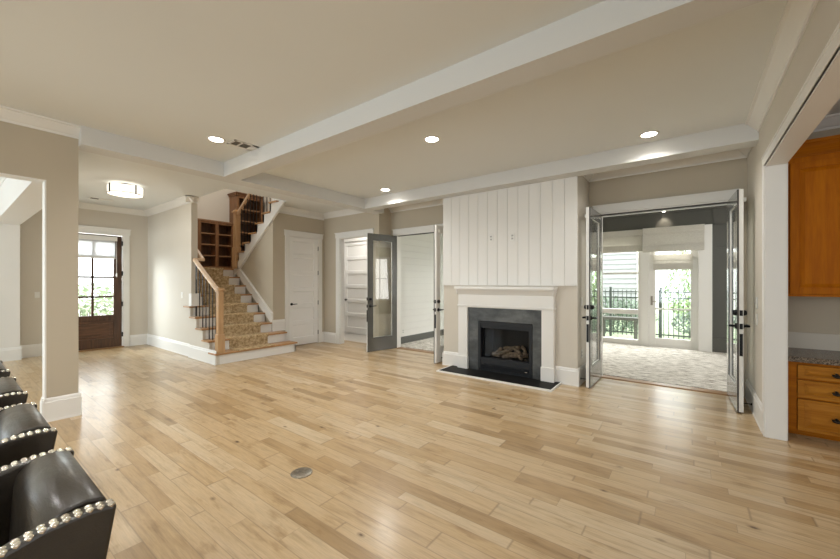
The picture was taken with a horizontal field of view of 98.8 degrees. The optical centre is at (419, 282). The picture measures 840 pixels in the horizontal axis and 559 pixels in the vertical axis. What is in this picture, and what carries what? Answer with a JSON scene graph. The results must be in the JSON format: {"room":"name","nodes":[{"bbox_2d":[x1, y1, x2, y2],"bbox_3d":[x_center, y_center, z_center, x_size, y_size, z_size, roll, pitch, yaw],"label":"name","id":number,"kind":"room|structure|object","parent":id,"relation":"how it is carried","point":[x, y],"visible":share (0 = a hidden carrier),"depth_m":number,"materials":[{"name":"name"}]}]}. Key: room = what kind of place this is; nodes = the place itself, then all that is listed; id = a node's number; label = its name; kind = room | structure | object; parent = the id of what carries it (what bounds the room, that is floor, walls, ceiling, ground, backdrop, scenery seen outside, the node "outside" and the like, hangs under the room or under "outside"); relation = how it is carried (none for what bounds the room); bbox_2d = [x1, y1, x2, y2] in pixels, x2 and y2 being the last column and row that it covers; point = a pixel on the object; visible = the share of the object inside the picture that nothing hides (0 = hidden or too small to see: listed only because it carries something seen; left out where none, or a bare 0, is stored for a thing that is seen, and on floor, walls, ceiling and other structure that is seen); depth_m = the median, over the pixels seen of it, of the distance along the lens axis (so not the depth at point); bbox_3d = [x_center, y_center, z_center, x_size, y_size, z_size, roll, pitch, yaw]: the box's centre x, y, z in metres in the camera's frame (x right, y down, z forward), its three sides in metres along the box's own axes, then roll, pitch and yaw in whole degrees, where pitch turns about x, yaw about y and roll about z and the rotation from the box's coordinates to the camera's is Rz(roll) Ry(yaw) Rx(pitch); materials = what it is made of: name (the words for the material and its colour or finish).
{"room":"living room","nodes":[
{"label":"living room","id":0,"kind":"room"},
{"bbox_2d":[0,178,41,348],"bbox_3d":[-5.714,-0.120,5.198,4.680,3.060,0.300,0,0,37],"label":"wall","id":1,"kind":"structure","parent":0,"point":[20,200],"depth_m":6.45,"materials":[{"name":"white paint"}]},
{"bbox_2d":[0,121,77,397],"bbox_3d":[-5.793,-0.120,1.086,0.128,3.060,6.987,0,0,37],"label":"wall","id":2,"kind":"structure","parent":0,"point":[52,158],"depth_m":3.71,"materials":[{"name":"beige paint"}]},
{"bbox_2d":[0,173,45,398],"bbox_3d":[-4.575,0.182,2.711,0.130,2.455,2.448,0,0,37],"label":"trim","id":3,"kind":"structure","parent":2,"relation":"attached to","point":[5,175],"depth_m":3.65,"materials":[{"name":"white paint"}]},
{"bbox_2d":[0,105,80,138],"bbox_3d":[-5.670,-1.593,1.056,0.105,0.115,6.887,0,0,37],"label":"crown molding","id":4,"kind":"structure","parent":2,"relation":"attached to","point":[7,114],"depth_m":3.57,"materials":[{"name":"white paint"}]},
{"bbox_2d":[40,390,81,421],"bbox_3d":[-5.756,1.290,1.135,0.173,0.240,6.909,0,0,37],"label":"baseboard","id":5,"kind":"structure","parent":2,"relation":"attached to","point":[70,405],"depth_m":3.73,"materials":[{"name":"white paint"}]},
{"bbox_2d":[20,208,147,344],"bbox_3d":[-9.047,-0.120,4.779,0.150,3.060,8.990,0,0,37],"label":"wall","id":6,"kind":"structure","parent":0,"point":[31,229],"depth_m":7.43,"materials":[{"name":"paint"}]},
{"bbox_2d":[35,292,39,297],"bbox_3d":[-7.347,0.230,6.910,0.010,0.116,0.070,0,0,37],"label":"light switch","id":7,"kind":"object","parent":6,"relation":"attached to","point":[37,294],"visible":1,"depth_m":6.91,"materials":[{"name":"white plastic"}]},
{"bbox_2d":[0,334,189,361],"bbox_3d":[-7.996,1.290,4.047,2.410,0.240,8.880,0,0,37],"label":"baseboard","id":8,"kind":"structure","parent":6,"relation":"attached to","point":[33,350],"depth_m":7.05,"materials":[{"name":"white paint"}]},
{"bbox_2d":[78,234,116,276],"bbox_3d":[-6.877,-0.565,7.551,0.064,0.870,0.828,0,0,37],"label":"roller shade","id":9,"kind":"object","parent":6,"relation":"attached to","point":[89,246],"visible":0.73,"depth_m":7.62,"materials":[{"name":"white fabric"}]},
{"bbox_2d":[0,177,199,216],"bbox_3d":[-7.055,-1.593,3.410,4.680,0.115,8.990,0,0,37],"label":"crown molding","id":10,"kind":"structure","parent":6,"relation":"attached to","point":[186,199],"depth_m":7.56,"materials":[{"name":"white paint"}]},
{"bbox_2d":[78,346,123,351],"bbox_3d":[-6.898,1.400,7.586,0.180,0.020,1.020,0,0,37],"label":"trim","id":11,"kind":"structure","parent":6,"relation":"attached to","point":[115,346],"depth_m":7.64,"materials":[{"name":"brown wood"}]},
{"bbox_2d":[78,225,130,346],"bbox_3d":[-6.910,0.110,7.595,0.190,2.600,1.274,0,0,37],"label":"door frame","id":12,"kind":"structure","parent":6,"relation":"in","point":[125,233],"depth_m":7.97,"materials":[{"name":"white paint"}]},
{"bbox_2d":[78,233,122,350],"bbox_3d":[-6.885,0.180,7.583,0.104,2.420,0.992,0,0,37],"label":"door","id":13,"kind":"structure","parent":12,"relation":"attached to","point":[97,331],"depth_m":7.75,"materials":[{"name":"brown wood"}]},
{"bbox_2d":[148,189,271,343],"bbox_3d":[-4.058,-1.390,8.406,3.780,5.600,2.820,0,0,37],"label":"wall","id":14,"kind":"structure","parent":0,"point":[172,233],"depth_m":7.56,"materials":[{"name":"paint"}]},
{"bbox_2d":[235,226,269,332],"bbox_3d":[-3.776,0.088,8.157,1.490,2.643,0.080,0,0,37],"label":"wall","id":15,"kind":"structure","parent":0,"point":[256,267],"depth_m":7.88,"materials":[{"name":"beige paint"}]},
{"bbox_2d":[270,213,323,342],"bbox_3d":[-2.721,-0.120,8.222,0.120,3.060,1.450,0,0,37],"label":"wall","id":16,"kind":"structure","parent":0,"point":[282,221],"depth_m":7.77,"materials":[{"name":"beige paint"}]},
{"bbox_2d":[290,237,316,344],"bbox_3d":[-2.642,0.189,8.229,0.107,2.418,0.786,0,0,37],"label":"door","id":17,"kind":"structure","parent":16,"relation":"in","point":[303,252],"depth_m":8.24,"materials":[{"name":"white paint"}]},
{"bbox_2d":[284,229,323,342],"bbox_3d":[-2.678,0.125,8.246,0.160,2.570,1.034,0,0,37],"label":"door frame","id":18,"kind":"structure","parent":16,"relation":"in","point":[288,233],"depth_m":8.16,"materials":[{"name":"white paint"}]},
{"bbox_2d":[324,208,390,336],"bbox_3d":[-1.436,-0.120,8.327,1.810,3.060,0.500,0,0,37],"label":"wall","id":19,"kind":"structure","parent":0,"point":[381,223],"depth_m":7.87,"materials":[{"name":"beige paint"}]},
{"bbox_2d":[272,319,335,342],"bbox_3d":[-1.864,1.097,8.115,2.500,0.627,1.102,0,0,1],"label":"baseboard","id":20,"kind":"structure","parent":19,"relation":"attached to","point":[277,325],"depth_m":7.81,"materials":[{"name":"white paint"}]},
{"bbox_2d":[281,199,442,218],"bbox_3d":[-1.014,-1.593,7.740,4.030,0.115,1.255,0,0,13],"label":"crown molding","id":21,"kind":"structure","parent":19,"relation":"attached to","point":[345,212],"depth_m":7.89,"materials":[{"name":"white paint"}]},
{"bbox_2d":[0,0,839,212],"bbox_3d":[-2.202,-1.725,2.214,14.180,0.150,13.100,0,0,37],"label":"ceiling","id":22,"kind":"structure","parent":0,"point":[172,74],"depth_m":2.99,"materials":[{"name":"paint"}]},
{"bbox_2d":[89,197,113,201],"bbox_3d":[-6.260,-1.645,7.070,0.160,0.009,0.360,0,0,37],"label":"ceiling vent","id":23,"kind":"object","parent":22,"relation":"in","point":[89,197],"visible":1,"depth_m":7.08,"materials":[{"name":"white metal"}]},
{"bbox_2d":[106,182,143,197],"bbox_3d":[-4.924,-1.550,6.018,0.484,0.199,0.482,0,0,37],"label":"drum light","id":24,"kind":"object","parent":22,"relation":"attached to","point":[125,190],"visible":1,"depth_m":5.89,"materials":[{"name":"white glass"}]},
{"bbox_2d":[207,136,225,142],"bbox_3d":[-2.336,-1.645,4.127,0.190,0.008,0.190,0,0,37],"label":"recessed light","id":25,"kind":"object","parent":22,"relation":"in","point":[217,139],"visible":1,"depth_m":4.12,"materials":[{"name":"white paint"}]},
{"bbox_2d":[227,139,258,150],"bbox_3d":[-2.115,-1.646,4.305,0.190,0.008,0.290,0,0,37],"label":"ceiling vent","id":26,"kind":"object","parent":22,"relation":"in","point":[237,143],"visible":1,"depth_m":4.30,"materials":[{"name":"beige metal"}]},
{"bbox_2d":[78,0,764,213],"bbox_3d":[0.011,-1.553,4.015,5.920,0.194,4.663,0,0,37],"label":"ceiling beams","id":27,"kind":"structure","parent":22,"relation":"attached to","point":[606,27],"depth_m":3.53,"materials":[{"name":"paint"}]},
{"bbox_2d":[424,136,439,142],"bbox_3d":[0.136,-1.645,4.123,0.190,0.008,0.190,0,0,37],"label":"recessed light","id":28,"kind":"object","parent":22,"relation":"in","point":[431,139],"visible":1,"depth_m":4.12,"materials":[{"name":"white paint"}]},
{"bbox_2d":[639,130,658,137],"bbox_3d":[2.536,-1.645,3.986,0.190,0.008,0.190,0,0,37],"label":"recessed light","id":29,"kind":"object","parent":22,"relation":"in","point":[652,133],"visible":1,"depth_m":3.98,"materials":[{"name":"white paint"}]},
{"bbox_2d":[2,333,839,558],"bbox_3d":[-2.202,1.470,2.214,14.180,0.120,13.100,0,0,37],"label":"floor","id":30,"kind":"structure","parent":0,"point":[196,459],"depth_m":2.80,"materials":[{"name":"brown wood"}]},
{"bbox_2d":[0,360,10,377],"bbox_3d":[-2.967,0.975,2.182,0.520,0.875,0.606,0,0,37],"label":"armchair","id":31,"kind":"object","parent":30,"relation":"on","point":[4,372],"visible":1,"depth_m":2.26,"materials":[{"name":"brown leather"}]},
{"bbox_2d":[0,376,27,407],"bbox_3d":[-2.362,0.975,1.728,0.520,0.875,0.606,0,0,37],"label":"armchair","id":32,"kind":"object","parent":30,"relation":"on","point":[11,393],"visible":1,"depth_m":1.80,"materials":[{"name":"brown leather"}]},
{"bbox_2d":[0,402,57,468],"bbox_3d":[-1.756,0.975,1.273,0.520,0.875,0.606,0,0,37],"label":"armchair","id":33,"kind":"object","parent":30,"relation":"on","point":[24,432],"visible":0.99,"depth_m":1.34,"materials":[{"name":"brown leather"}]},
{"bbox_2d":[0,447,115,558],"bbox_3d":[-1.151,0.975,0.819,0.520,0.875,0.606,0,0,37],"label":"armchair","id":34,"kind":"object","parent":30,"relation":"on","point":[51,508],"visible":1,"depth_m":0.91,"materials":[{"name":"brown leather"}]},
{"bbox_2d":[183,193,323,364],"bbox_3d":[-4.090,-0.651,8.292,3.546,4.123,2.720,0,0,37],"label":"staircase","id":35,"kind":"structure","parent":30,"relation":"on","point":[234,323],"depth_m":7.24,"materials":[{"name":"brown wood"}]},
{"bbox_2d":[198,218,232,268],"bbox_3d":[-5.580,-0.969,9.010,0.300,1.263,1.680,0,0,37],"label":"bookcase","id":36,"kind":"object","parent":35,"relation":"on","point":[215,238],"visible":0.37,"depth_m":9.34,"materials":[{"name":"brown wood"}]},
{"bbox_2d":[227,192,262,250],"bbox_3d":[-4.793,-1.371,9.909,0.480,2.068,0.778,0,0,37],"label":"stair railing","id":37,"kind":"object","parent":35,"relation":"on","point":[236,199],"visible":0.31,"depth_m":10.03,"materials":[{"name":"brown wood"}]},
{"bbox_2d":[290,467,312,478],"bbox_3d":[-0.879,1.406,2.672,0.156,0.008,0.156,0,0,37],"label":"floor outlet","id":38,"kind":"object","parent":30,"relation":"on","point":[302,472],"visible":1,"depth_m":2.67,"materials":[{"name":"silver metal"}]},
{"bbox_2d":[436,365,561,391],"bbox_3d":[1.117,1.399,5.372,1.800,0.022,0.455,0,0,37],"label":"hearth","id":39,"kind":"object","parent":30,"relation":"on","point":[520,381],"visible":1,"depth_m":5.24,"materials":[{"name":"black stone"}]},
{"bbox_2d":[478,321,531,377],"bbox_3d":[1.407,0.997,5.659,0.876,0.784,0.457,0,0,37],"label":"gas fireplace","id":40,"kind":"object","parent":39,"relation":"on","point":[503,347],"visible":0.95,"depth_m":5.68,"materials":[{"name":"black metal"}]},
{"bbox_2d":[468,307,541,379],"bbox_3d":[1.282,0.890,5.526,1.196,0.998,0.060,0,0,37],"label":"surround","id":41,"kind":"object","parent":39,"relation":"on","point":[475,314],"visible":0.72,"depth_m":5.46,"materials":[{"name":"grey stone"}]},
{"bbox_2d":[454,286,557,382],"bbox_3d":[1.247,0.722,5.480,1.600,1.336,0.174,0,0,37],"label":"mantelpiece","id":42,"kind":"object","parent":39,"relation":"on","point":[523,298],"visible":0.94,"depth_m":5.32,"materials":[{"name":"white paint"}]},
{"bbox_2d":[454,286,557,289],"bbox_3d":[1.247,0.074,5.480,1.600,0.041,0.174,0,0,37],"label":"shelf","id":43,"kind":"object","parent":42,"relation":"attached to","point":[455,287],"depth_m":5.43,"materials":[{"name":"white paint"}]},
{"bbox_2d":[788,361,839,441],"bbox_3d":[4.168,1.065,3.120,1.475,0.689,0.676,0,0,37],"label":"base cabinet","id":44,"kind":"object","parent":30,"relation":"on","point":[813,389],"visible":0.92,"depth_m":3.23,"materials":[{"name":"brown wood"}]},
{"bbox_2d":[788,347,839,365],"bbox_3d":[4.182,0.696,3.125,1.498,0.048,0.658,0,0,37],"label":"countertop","id":45,"kind":"structure","parent":44,"relation":"on","point":[815,356],"depth_m":3.30,"materials":[{"name":"stone"}]},
{"bbox_2d":[401,235,442,335],"bbox_3d":[0.336,-0.100,9.435,0.115,3.020,3.400,0,0,37],"label":"wall","id":46,"kind":"structure","parent":0,"point":[427,235],"depth_m":8.84,"materials":[{"name":"white paint"}]},
{"bbox_2d":[401,233,443,336],"bbox_3d":[0.388,-0.185,9.397,0.016,2.850,3.400,0,0,37],"label":"planks","id":47,"kind":"object","parent":46,"relation":"attached to","point":[422,288],"depth_m":8.85,"materials":[{"name":"white paint"}]},
{"bbox_2d":[401,329,443,343],"bbox_3d":[0.393,1.327,9.393,0.030,0.165,3.400,0,0,37],"label":"baseboard","id":48,"kind":"structure","parent":46,"relation":"attached to","point":[405,339],"depth_m":8.79,"materials":[{"name":"grey paint"}]},
{"bbox_2d":[444,176,588,368],"bbox_3d":[1.489,-0.120,5.844,2.174,3.060,0.723,0,0,37],"label":"wall","id":49,"kind":"structure","parent":0,"point":[570,327],"depth_m":5.08,"materials":[{"name":"paint"}]},
{"bbox_2d":[443,176,577,285],"bbox_3d":[1.274,-0.708,5.557,2.177,1.492,0.019,0,0,37],"label":"planks","id":50,"kind":"object","parent":49,"relation":"attached to","point":[516,209],"visible":1,"depth_m":5.42,"materials":[{"name":"white paint"}]},
{"bbox_2d":[489,234,492,241],"bbox_3d":[1.117,-0.705,5.655,0.070,0.116,0.009,0,0,37],"label":"wall outlet","id":51,"kind":"object","parent":50,"relation":"attached to","point":[490,235],"visible":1,"depth_m":5.65,"materials":[{"name":"white plastic"}]},
{"bbox_2d":[510,233,514,240],"bbox_3d":[1.397,-0.695,5.446,0.070,0.116,0.009,0,0,37],"label":"wall outlet","id":52,"kind":"object","parent":50,"relation":"attached to","point":[512,235],"visible":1,"depth_m":5.44,"materials":[{"name":"white plastic"}]},
{"bbox_2d":[442,351,585,386],"bbox_3d":[1.486,1.290,5.840,2.214,0.240,0.732,0,0,37],"label":"baseboard","id":53,"kind":"structure","parent":49,"relation":"attached to","point":[565,375],"depth_m":5.03,"materials":[{"name":"white paint"}]},
{"bbox_2d":[391,158,746,397],"bbox_3d":[1.722,-0.120,6.196,5.800,3.060,0.120,0,0,37],"label":"wall","id":54,"kind":"structure","parent":0,"point":[731,174],"depth_m":4.93,"materials":[{"name":"beige paint"}]},
{"bbox_2d":[397,347,433,353],"bbox_3d":[0.142,1.404,7.381,1.530,0.012,0.180,0,0,37],"label":"trim","id":55,"kind":"structure","parent":54,"relation":"attached to","point":[404,348],"depth_m":7.49,"materials":[{"name":"brown wood"}]},
{"bbox_2d":[393,224,442,347],"bbox_3d":[0.130,0.125,7.365,1.724,2.570,0.160,0,0,37],"label":"door frame","id":56,"kind":"structure","parent":54,"relation":"in","point":[420,229],"depth_m":7.79,"materials":[{"name":"white paint"}]},
{"bbox_2d":[367,233,396,351],"bbox_3d":[-0.792,0.196,7.561,0.747,2.421,0.180,0,0,-41],"label":"door","id":57,"kind":"structure","parent":56,"relation":"attached to","point":[379,343],"depth_m":7.52,"materials":[{"name":"grey paint"}]},
{"bbox_2d":[433,225,443,362],"bbox_3d":[0.495,0.196,6.577,0.180,2.421,0.747,0,0,39],"label":"door","id":58,"kind":"structure","parent":56,"relation":"attached to","point":[438,349],"depth_m":6.30,"materials":[{"name":"white paint"}]},
{"bbox_2d":[398,202,726,236],"bbox_3d":[1.706,-1.015,6.174,5.440,0.014,0.055,0,0,37],"label":"trim","id":59,"kind":"structure","parent":54,"relation":"attached to","point":[719,202],"depth_m":4.99,"materials":[{"name":"white wood"}]},
{"bbox_2d":[601,375,727,395],"bbox_3d":[3.322,1.404,4.996,1.480,0.012,0.180,0,0,37],"label":"trim","id":60,"kind":"structure","parent":54,"relation":"attached to","point":[603,376],"depth_m":4.91,"materials":[{"name":"brown wood"}]},
{"bbox_2d":[602,204,726,216],"bbox_3d":[3.337,-1.008,5.016,1.440,0.027,0.030,0,0,37],"label":"track","id":61,"kind":"object","parent":54,"relation":"attached to","point":[717,204],"visible":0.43,"depth_m":4.95,"materials":[{"name":"white metal"}]},
{"bbox_2d":[592,188,740,374],"bbox_3d":[3.310,0.125,4.980,1.674,2.570,0.160,0,0,37],"label":"door frame","id":62,"kind":"structure","parent":54,"relation":"in","point":[725,195],"depth_m":4.92,"materials":[{"name":"white paint"}]},
{"bbox_2d":[582,207,601,388],"bbox_3d":[2.470,0.196,5.097,0.180,2.421,0.747,0,0,38],"label":"door","id":63,"kind":"structure","parent":62,"relation":"attached to","point":[593,306],"depth_m":5.04,"materials":[{"name":"white paint"}]},
{"bbox_2d":[727,189,749,412],"bbox_3d":[3.670,0.196,4.200,0.180,2.421,0.747,0,0,34],"label":"door","id":64,"kind":"structure","parent":62,"relation":"attached to","point":[736,312],"depth_m":3.94,"materials":[{"name":"white paint"}]},
{"bbox_2d":[603,207,726,351],"bbox_3d":[4.735,-0.100,8.355,8.450,3.020,0.150,0,0,37],"label":"wall","id":65,"kind":"structure","parent":0,"point":[704,216],"depth_m":7.34,"materials":[{"name":"grey paint"}]},
{"bbox_2d":[603,252,640,344],"bbox_3d":[4.588,0.190,8.434,1.020,2.440,0.160,0,0,37],"label":"window","id":66,"kind":"structure","parent":65,"relation":"in","point":[605,310],"depth_m":8.19,"materials":[{"name":"white paint"}]},
{"bbox_2d":[603,229,642,252],"bbox_3d":[4.516,-0.945,8.325,1.075,0.490,0.100,0,0,37],"label":"roman shade","id":67,"kind":"object","parent":65,"relation":"attached to","point":[628,240],"visible":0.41,"depth_m":8.21,"materials":[{"name":"beige fabric"}]},
{"bbox_2d":[603,205,726,337],"bbox_3d":[4.701,-0.245,8.268,8.200,2.730,0.030,0,0,37],"label":"trim","id":68,"kind":"structure","parent":65,"relation":"attached to","point":[713,207],"depth_m":7.32,"materials":[{"name":"grey paint"}]},
{"bbox_2d":[648,250,697,349],"bbox_3d":[5.462,0.190,7.783,0.880,2.440,0.173,0,0,37],"label":"door","id":69,"kind":"structure","parent":65,"relation":"in","point":[692,344],"depth_m":7.78,"materials":[{"name":"white paint"}]},
{"bbox_2d":[641,224,711,351],"bbox_3d":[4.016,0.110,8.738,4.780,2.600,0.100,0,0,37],"label":"door frame","id":70,"kind":"structure","parent":65,"relation":"in","point":[704,256],"depth_m":7.36,"materials":[{"name":"white paint"}]},
{"bbox_2d":[653,253,692,269],"bbox_3d":[5.430,-0.450,7.740,0.700,0.340,0.050,0,0,37],"label":"roman shade","id":71,"kind":"object","parent":70,"relation":"attached to","point":[664,261],"visible":1,"depth_m":7.71,"materials":[{"name":"beige fabric"}]},
{"bbox_2d":[642,224,704,252],"bbox_3d":[5.331,-0.930,7.608,1.070,0.520,0.120,0,0,37],"label":"roman shade","id":72,"kind":"object","parent":70,"relation":"attached to","point":[685,237],"visible":1,"depth_m":7.56,"materials":[{"name":"beige fabric"}]},
{"bbox_2d":[713,338,726,352],"bbox_3d":[6.969,1.265,6.567,2.530,0.290,0.030,0,0,37],"label":"baseboard","id":73,"kind":"structure","parent":65,"relation":"attached to","point":[719,345],"depth_m":7.25,"materials":[{"name":"paint"}]},
{"bbox_2d":[747,0,839,402],"bbox_3d":[0.484,-0.120,-0.394,0.128,3.060,12.150,0,0,37],"label":"wall","id":74,"kind":"structure","parent":0,"point":[825,18],"depth_m":3.52,"materials":[{"name":"paint"}]},
{"bbox_2d":[582,0,818,181],"bbox_3d":[-0.289,-1.593,0.173,1.790,0.115,11.930,0,0,37],"label":"crown molding","id":75,"kind":"structure","parent":74,"relation":"attached to","point":[797,14],"depth_m":2.89,"materials":[{"name":"white paint"}]},
{"bbox_2d":[745,379,761,432],"bbox_3d":[3.610,1.290,3.899,0.022,0.240,1.290,0,0,37],"label":"baseboard","id":76,"kind":"structure","parent":74,"relation":"attached to","point":[751,396],"depth_m":3.81,"materials":[{"name":"white paint"}]},
{"bbox_2d":[761,21,839,440],"bbox_3d":[1.526,0.120,1.006,0.166,2.580,5.840,0,0,37],"label":"door frame","id":77,"kind":"structure","parent":74,"relation":"attached to","point":[820,91],"depth_m":3.22,"materials":[{"name":"white paint"}]},
{"bbox_2d":[788,128,839,334],"bbox_3d":[1.683,-0.120,-1.662,3.312,3.060,11.560,0,0,37],"label":"wall","id":78,"kind":"structure","parent":0,"point":[821,315],"depth_m":3.66,"materials":[{"name":"beige paint"}]},
{"bbox_2d":[788,134,839,296],"bbox_3d":[4.237,-0.608,3.212,1.475,1.475,0.453,0,0,37],"label":"upper cabinet","id":79,"kind":"object","parent":78,"relation":"attached to","point":[814,169],"visible":0.87,"depth_m":3.40,"materials":[{"name":"brown wood"}]},
{"bbox_2d":[788,332,839,350],"bbox_3d":[4.374,0.591,3.380,1.498,0.162,0.020,0,0,37],"label":"backsplash","id":80,"kind":"structure","parent":78,"relation":"attached to","point":[819,341],"depth_m":3.65,"materials":[{"name":"tile"}]},
{"bbox_2d":[812,113,839,132],"bbox_3d":[5.013,-1.593,2.850,3.200,0.115,0.105,0,0,37],"label":"crown molding","id":81,"kind":"structure","parent":78,"relation":"attached to","point":[832,121],"depth_m":3.57,"materials":[{"name":"white paint"}]},
{"bbox_3d":[-1.783,-0.120,9.256,3.240,3.060,1.330,0,0,37],"label":"wall","id":82,"kind":"structure","parent":0,"visible":0},
{"bbox_2d":[334,228,373,343],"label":"door frame","id":83,"kind":"structure","parent":82,"relation":"in","point":[361,238],"depth_m":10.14,"materials":[{"name":"white paint"}]},
{"bbox_2d":[344,241,366,334],"bbox_3d":[-1.746,0.139,9.876,0.996,2.518,0.107,0,0,37],"label":"door","id":84,"kind":"structure","parent":83,"relation":"attached to","point":[355,299],"depth_m":9.92,"materials":[{"name":"white paint"}]},
{"bbox_3d":[3.700,1.470,6.975,8.450,0.120,3.600,0,0,37],"label":"floor","id":85,"kind":"structure","parent":0,"visible":0},
{"bbox_2d":[401,335,726,391],"bbox_3d":[3.676,1.404,6.943,8.150,0.012,3.320,0,0,37],"label":"carpet","id":86,"kind":"object","parent":85,"relation":"on","point":[683,367],"visible":0.33,"depth_m":6.25,"materials":[{"name":"beige carpet"}]},
{"label":"outside","id":87,"kind":"structure","parent":0,"visible":0},
{"bbox_2d":[78,301,112,315],"bbox_3d":[-23.222,1.610,10.854,29.820,0.200,29.500,0,0,37],"label":"ground","id":88,"kind":"structure","parent":87,"point":[81,303],"depth_m":22.19,"materials":[{"name":"white"}]},
{"bbox_2d":[78,283,112,315],"bbox_3d":[-13.159,0.940,14.164,3.319,1.907,6.766,0,0,37],"label":"tree","id":89,"kind":"object","parent":88,"relation":"on","point":[87,308],"visible":0.14,"depth_m":14.13,"materials":[{"name":"green plant"}]},
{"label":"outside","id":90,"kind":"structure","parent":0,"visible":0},
{"bbox_2d":[605,300,690,339],"bbox_3d":[14.880,1.630,19.840,60.000,0.160,30.400,0,0,37],"label":"lawn","id":91,"kind":"structure","parent":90,"point":[616,334],"depth_m":12.26,"materials":[{"name":"green plant"}]},
{"bbox_2d":[603,252,637,315],"bbox_3d":[6.660,-2.620,19.380,10.000,8.340,5.800,0,0,37],"label":"house","id":92,"kind":"structure","parent":91,"relation":"on","point":[624,261],"depth_m":14.99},
{"bbox_2d":[603,316,637,338],"bbox_3d":[5.165,1.215,9.345,0.950,0.670,0.350,0,0,37],"label":"garden bench","id":93,"kind":"object","parent":91,"relation":"on","point":[635,319],"visible":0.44,"depth_m":9.21,"materials":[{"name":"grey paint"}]},
{"bbox_2d":[603,296,658,331],"bbox_3d":[5.902,1.020,11.694,3.136,1.267,0.996,0,0,37],"label":"hedge","id":94,"kind":"object","parent":91,"relation":"on","point":[632,306],"visible":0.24,"depth_m":11.24,"materials":[{"name":"green plant"}]},
{"bbox_2d":[603,287,690,338],"bbox_3d":[6.568,0.830,9.824,7.390,1.440,0.070,0,0,37],"label":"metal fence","id":95,"kind":"object","parent":91,"relation":"on","point":[610,291],"visible":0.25,"depth_m":9.81,"materials":[{"name":"metal"}]},
{"bbox_2d":[660,251,690,326],"bbox_3d":[9.023,0.047,11.114,2.691,3.282,1.283,0,0,37],"label":"tree","id":96,"kind":"object","parent":91,"relation":"on","point":[686,276],"visible":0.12,"depth_m":11.53,"materials":[{"name":"green plant"}]},
{"bbox_2d":[670,311,690,335],"bbox_3d":[8.251,1.149,9.758,2.418,1.041,0.858,0,0,37],"label":"hedge","id":97,"kind":"object","parent":91,"relation":"on","point":[686,318],"visible":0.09,"depth_m":10.28,"materials":[{"name":"green plant"}]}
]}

